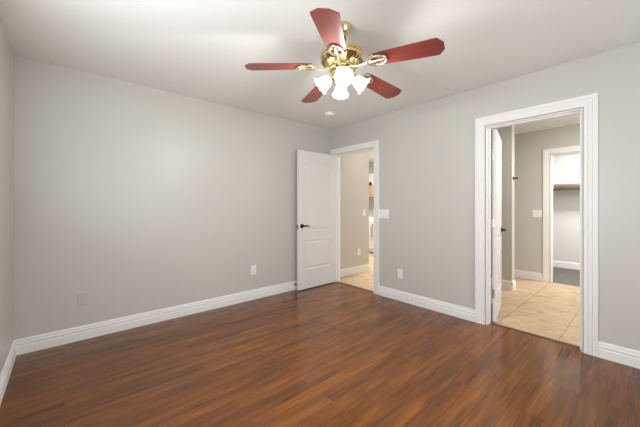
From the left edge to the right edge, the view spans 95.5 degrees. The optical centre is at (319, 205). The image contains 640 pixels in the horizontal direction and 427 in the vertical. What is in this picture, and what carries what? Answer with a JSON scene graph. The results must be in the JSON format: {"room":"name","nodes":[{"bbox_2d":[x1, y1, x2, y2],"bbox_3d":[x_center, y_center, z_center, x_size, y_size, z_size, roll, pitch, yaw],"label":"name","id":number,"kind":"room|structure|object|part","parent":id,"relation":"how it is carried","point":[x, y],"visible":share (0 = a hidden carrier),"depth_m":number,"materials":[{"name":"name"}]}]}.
{"room":"empty bedroom","nodes":[
{"label":"empty bedroom","id":0,"kind":"room"},
{"bbox_2d":[0,16,13,373],"bbox_3d":[-0.754,-0.007,0.310,0.100,2.440,5.362,0,0,-41],"label":"wall","id":1,"kind":"structure","parent":0,"point":[6,54],"depth_m":2.07,"materials":[{"name":"grey paint"}]},
{"bbox_2d":[0,341,16,404],"bbox_3d":[-0.738,1.151,0.381,0.018,0.125,5.246,0,0,-41],"label":"baseboard","id":2,"kind":"structure","parent":1,"relation":"attached to","point":[6,371],"depth_m":2.01,"materials":[{"name":"white paint"}]},
{"bbox_2d":[14,55,330,339],"bbox_3d":[-1.179,-0.007,3.565,3.759,2.440,0.088,0,0,-41],"label":"wall","id":3,"kind":"structure","parent":0,"point":[136,198],"depth_m":2.93,"materials":[{"name":"grey paint"}]},
{"bbox_2d":[77,292,87,305],"bbox_3d":[-2.156,0.847,2.642,0.078,0.117,0.008,0,0,-41],"label":"wall jack plate","id":4,"kind":"object","parent":3,"relation":"attached to","point":[82,298],"visible":1,"depth_m":2.64,"materials":[{"name":"grey plastic"}]},
{"bbox_2d":[14,281,296,354],"bbox_3d":[-1.156,1.151,3.514,3.525,0.125,0.018,0,0,-41],"label":"baseboard","id":5,"kind":"structure","parent":3,"relation":"attached to","point":[61,337],"depth_m":2.91,"materials":[{"name":"white paint"}]},
{"bbox_2d":[251,265,255,274],"bbox_3d":[-0.862,0.833,3.779,0.072,0.117,0.008,0,0,-41],"label":"wall outlet","id":6,"kind":"object","parent":3,"relation":"attached to","point":[253,268],"visible":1,"depth_m":3.77,"materials":[{"name":"white plastic"}]},
{"bbox_2d":[0,252,639,426],"bbox_3d":[0.828,1.243,3.822,7.112,0.060,8.550,0,0,-41],"label":"floor","id":7,"kind":"structure","parent":0,"point":[334,354],"depth_m":2.09,"materials":[{"name":"laminate"}]},
{"bbox_2d":[337,282,373,292],"bbox_3d":[0.517,1.216,4.352,0.030,0.014,0.763,0,0,-41],"label":"threshold","id":8,"kind":"object","parent":7,"relation":"on","point":[337,282],"visible":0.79,"depth_m":4.31,"materials":[{"name":"brown wood"}]},
{"bbox_2d":[369,217,373,253],"bbox_3d":[1.734,0.673,7.407,0.717,1.080,0.760,0,0,-41],"label":"washing machine","id":9,"kind":"object","parent":7,"relation":"on","point":[371,219],"visible":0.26,"depth_m":7.40,"materials":[{"name":"white metal"}]},
{"bbox_2d":[490,322,579,347],"bbox_3d":[2.000,1.216,2.746,0.038,0.014,0.718,0,0,-41],"label":"threshold","id":10,"kind":"object","parent":7,"relation":"on","point":[569,344],"visible":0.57,"depth_m":2.71,"materials":[{"name":"brown wood"}]},
{"bbox_2d":[0,0,639,162],"bbox_3d":[1.110,-1.257,4.136,7.952,0.060,8.650,0,0,-41],"label":"ceiling","id":11,"kind":"structure","parent":0,"point":[200,49],"depth_m":2.15,"materials":[{"name":"white paint"}]},
{"bbox_2d":[324,111,334,116],"bbox_3d":[0.128,-1.205,3.839,0.140,0.044,0.140,0,0,-41],"label":"smoke detector","id":12,"kind":"object","parent":11,"relation":"attached to","point":[327,114],"visible":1,"depth_m":3.80,"materials":[{"name":"white plastic"}]},
{"bbox_2d":[245,8,444,102],"bbox_3d":[0.189,-0.979,2.015,1.188,0.496,1.246,0,0,-41],"label":"ceiling fan","id":13,"kind":"object","parent":11,"relation":"hanging from","point":[341,58],"visible":1,"depth_m":1.87,"materials":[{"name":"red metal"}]},
{"bbox_3d":[-0.272,-0.929,1.937,0.442,0.006,0.146,-3,10,-6],"label":"blade","id":14,"kind":"part","parent":13,"relation":"part of","materials":[{"name":"red wood"}]},
{"bbox_3d":[-0.021,-0.929,2.369,0.146,0.006,0.442,-11,1,-24],"label":"blade","id":15,"kind":"part","parent":13,"relation":"part of","materials":[{"name":"brown wood"}]},
{"bbox_3d":[0.011,-0.825,1.982,0.122,0.121,0.120,0,0,-41],"label":"lamp shade","id":16,"kind":"part","parent":13,"relation":"part of","materials":[{"name":"white glass"}]},
{"bbox_3d":[0.061,-0.929,1.564,0.146,0.006,0.442,10,6,11],"label":"blade","id":17,"kind":"part","parent":13,"relation":"part of","materials":[{"name":"brown wood"}]},
{"bbox_3d":[0.152,-0.825,2.119,0.120,0.121,0.122,0,0,-41],"label":"lamp shade","id":18,"kind":"part","parent":13,"relation":"part of","materials":[{"name":"white glass"}]},
{"bbox_3d":[0.150,-0.844,1.867,0.054,0.057,0.057,0,0,-41],"label":"bulb","id":19,"kind":"part","parent":13,"relation":"part of","materials":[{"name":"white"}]},
{"bbox_3d":[0.149,-0.825,1.840,0.120,0.121,0.122,0,0,-41],"label":"lamp shade","id":20,"kind":"part","parent":13,"relation":"part of","materials":[{"name":"white glass"}]},
{"bbox_3d":[0.290,-0.825,1.978,0.122,0.121,0.120,0,0,-41],"label":"lamp shade","id":21,"kind":"part","parent":13,"relation":"part of","materials":[{"name":"white glass"}]},
{"bbox_3d":[0.468,-0.929,2.263,0.442,0.006,0.146,5,-13,-42],"label":"blade","id":22,"kind":"part","parent":13,"relation":"part of","materials":[{"name":"brown wood"}]},
{"bbox_3d":[0.518,-0.929,1.766,0.442,0.006,0.146,4,-8,30],"label":"blade","id":23,"kind":"part","parent":13,"relation":"part of","materials":[{"name":"red wood"}]},
{"bbox_2d":[340,151,368,269],"bbox_3d":[0.523,-0.007,5.202,0.958,2.440,0.115,0,0,-41],"label":"wall","id":24,"kind":"structure","parent":0,"point":[354,168],"depth_m":5.21,"materials":[{"name":"grey paint"}]},
{"bbox_2d":[340,264,369,276],"bbox_3d":[0.536,1.151,5.201,0.976,0.125,0.133,0,0,-41],"label":"baseboard","id":25,"kind":"structure","parent":24,"relation":"attached to","point":[362,268],"depth_m":5.19,"materials":[{"name":"white paint"}]},
{"bbox_2d":[369,163,373,216],"bbox_3d":[2.021,-0.007,7.699,0.100,2.440,4.300,0,0,-41],"label":"wall","id":26,"kind":"structure","parent":0,"point":[371,165],"depth_m":8.26,"materials":[{"name":"white paint"}]},
{"bbox_2d":[369,185,373,197],"bbox_3d":[1.654,-0.397,7.776,0.350,0.320,0.900,0,0,-41],"label":"upper cabinet","id":27,"kind":"object","parent":26,"relation":"attached to","point":[371,187],"visible":0.09,"depth_m":7.82,"materials":[{"name":"brown wood"}]},
{"bbox_2d":[369,173,373,184],"bbox_3d":[1.571,-0.722,7.929,0.263,0.330,0.496,0,0,-41],"label":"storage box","id":28,"kind":"object","parent":27,"relation":"on","point":[371,176],"visible":0.2,"depth_m":7.92,"materials":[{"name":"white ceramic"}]},
{"bbox_2d":[331,42,639,350],"bbox_3d":[1.989,-0.007,2.720,0.115,2.440,5.362,0,0,-41],"label":"wall","id":29,"kind":"structure","parent":0,"point":[427,150],"depth_m":3.10,"materials":[{"name":"grey paint"}]},
{"bbox_2d":[297,150,335,290],"bbox_3d":[-0.038,0.200,4.386,0.763,2.003,0.144,0,0,-41],"label":"door","id":30,"kind":"structure","parent":29,"relation":"in","point":[316,172],"depth_m":4.34,"materials":[{"name":"white paint"}]},
{"bbox_2d":[330,140,378,294],"bbox_3d":[0.538,0.155,4.371,0.155,2.115,0.957,0,0,-41],"label":"door frame","id":31,"kind":"structure","parent":29,"relation":"attached to","point":[338,152],"depth_m":4.11,"materials":[{"name":"white paint"}]},
{"bbox_2d":[379,209,388,217],"bbox_3d":[0.855,0.105,3.915,0.011,0.117,0.164,0,0,-41],"label":"light switch","id":32,"kind":"object","parent":29,"relation":"attached to","point":[383,213],"visible":1,"depth_m":3.91,"materials":[{"name":"white plastic"}]},
{"bbox_2d":[398,269,402,278],"bbox_3d":[1.024,0.868,3.724,0.008,0.117,0.072,0,0,-41],"label":"wall outlet","id":33,"kind":"object","parent":29,"relation":"attached to","point":[400,271],"visible":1,"depth_m":3.71,"materials":[{"name":"white plastic"}]},
{"bbox_2d":[491,129,505,321],"bbox_3d":[2.033,0.200,3.285,0.091,2.003,0.708,0,0,37],"label":"door","id":34,"kind":"structure","parent":29,"relation":"in","point":[496,154],"depth_m":3.10,"materials":[{"name":"white paint"}]},
{"bbox_2d":[378,286,639,368],"bbox_3d":[2.223,1.151,2.353,0.018,0.125,4.300,0,0,-41],"label":"baseboard","id":35,"kind":"structure","parent":29,"relation":"attached to","point":[629,357],"depth_m":3.14,"materials":[{"name":"white paint"}]},
{"bbox_2d":[475,93,597,356],"bbox_3d":[1.981,0.151,2.729,0.155,2.123,0.928,0,0,-41],"label":"door frame","id":36,"kind":"structure","parent":29,"relation":"attached to","point":[589,112],"depth_m":2.42,"materials":[{"name":"white paint"}]},
{"bbox_2d":[491,125,514,280],"bbox_3d":[2.533,-0.007,4.556,0.120,2.440,0.858,0,0,-41],"label":"wall partition","id":37,"kind":"structure","parent":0,"point":[507,134],"depth_m":4.25,"materials":[{"name":"grey paint"}]},
{"bbox_2d":[491,270,542,289],"bbox_3d":[2.897,1.151,4.758,0.968,0.125,1.035,0,0,-41],"label":"baseboard","id":38,"kind":"structure","parent":37,"relation":"attached to","point":[510,285],"depth_m":4.73,"materials":[{"name":"white paint"}]},
{"bbox_2d":[491,267,579,345],"bbox_3d":[3.520,1.243,4.078,4.008,0.060,2.880,0,0,-41],"label":"floor","id":39,"kind":"structure","parent":0,"point":[551,310],"depth_m":3.47,"materials":[{"name":"tile"}]},
{"bbox_2d":[515,124,579,272],"bbox_3d":[3.912,-0.007,4.422,0.115,2.440,2.880,0,0,-41],"label":"wall","id":40,"kind":"structure","parent":0,"point":[529,146],"depth_m":4.81,"materials":[{"name":"grey paint"}]},
{"bbox_2d":[533,210,541,217],"bbox_3d":[3.547,0.128,4.742,0.011,0.117,0.118,0,0,-41],"label":"light switch","id":41,"kind":"object","parent":40,"relation":"attached to","point":[536,213],"visible":1,"depth_m":4.74,"materials":[{"name":"white plastic"}]},
{"bbox_2d":[543,145,579,281],"bbox_3d":[3.953,0.153,4.375,0.155,2.120,0.935,0,0,-41],"label":"door frame","id":42,"kind":"structure","parent":40,"relation":"attached to","point":[547,158],"depth_m":4.63,"materials":[{"name":"white paint"}]},
{"bbox_2d":[553,154,579,262],"bbox_3d":[5.057,-0.007,5.441,0.100,2.440,3.100,0,0,-41],"label":"wall","id":43,"kind":"structure","parent":0,"point":[566,168],"depth_m":5.66,"materials":[{"name":"white paint"}]},
{"bbox_2d":[553,183,579,190],"bbox_3d":[4.868,-0.275,5.262,0.420,0.266,2.840,0,0,-41],"label":"closet shelf","id":44,"kind":"object","parent":43,"relation":"attached to","point":[575,186],"visible":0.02,"depth_m":5.45,"materials":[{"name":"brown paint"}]},
{"bbox_3d":[4.801,-0.312,5.202,0.034,0.033,2.840,0,0,-41],"label":"rod","id":45,"kind":"part","parent":44,"relation":"part of","materials":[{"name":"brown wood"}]},
{"bbox_2d":[553,260,579,269],"bbox_3d":[5.019,1.151,5.394,0.018,0.125,2.880,0,0,-41],"label":"baseboard","id":46,"kind":"structure","parent":43,"relation":"attached to","point":[569,265],"depth_m":5.64,"materials":[{"name":"white paint"}]}
]}

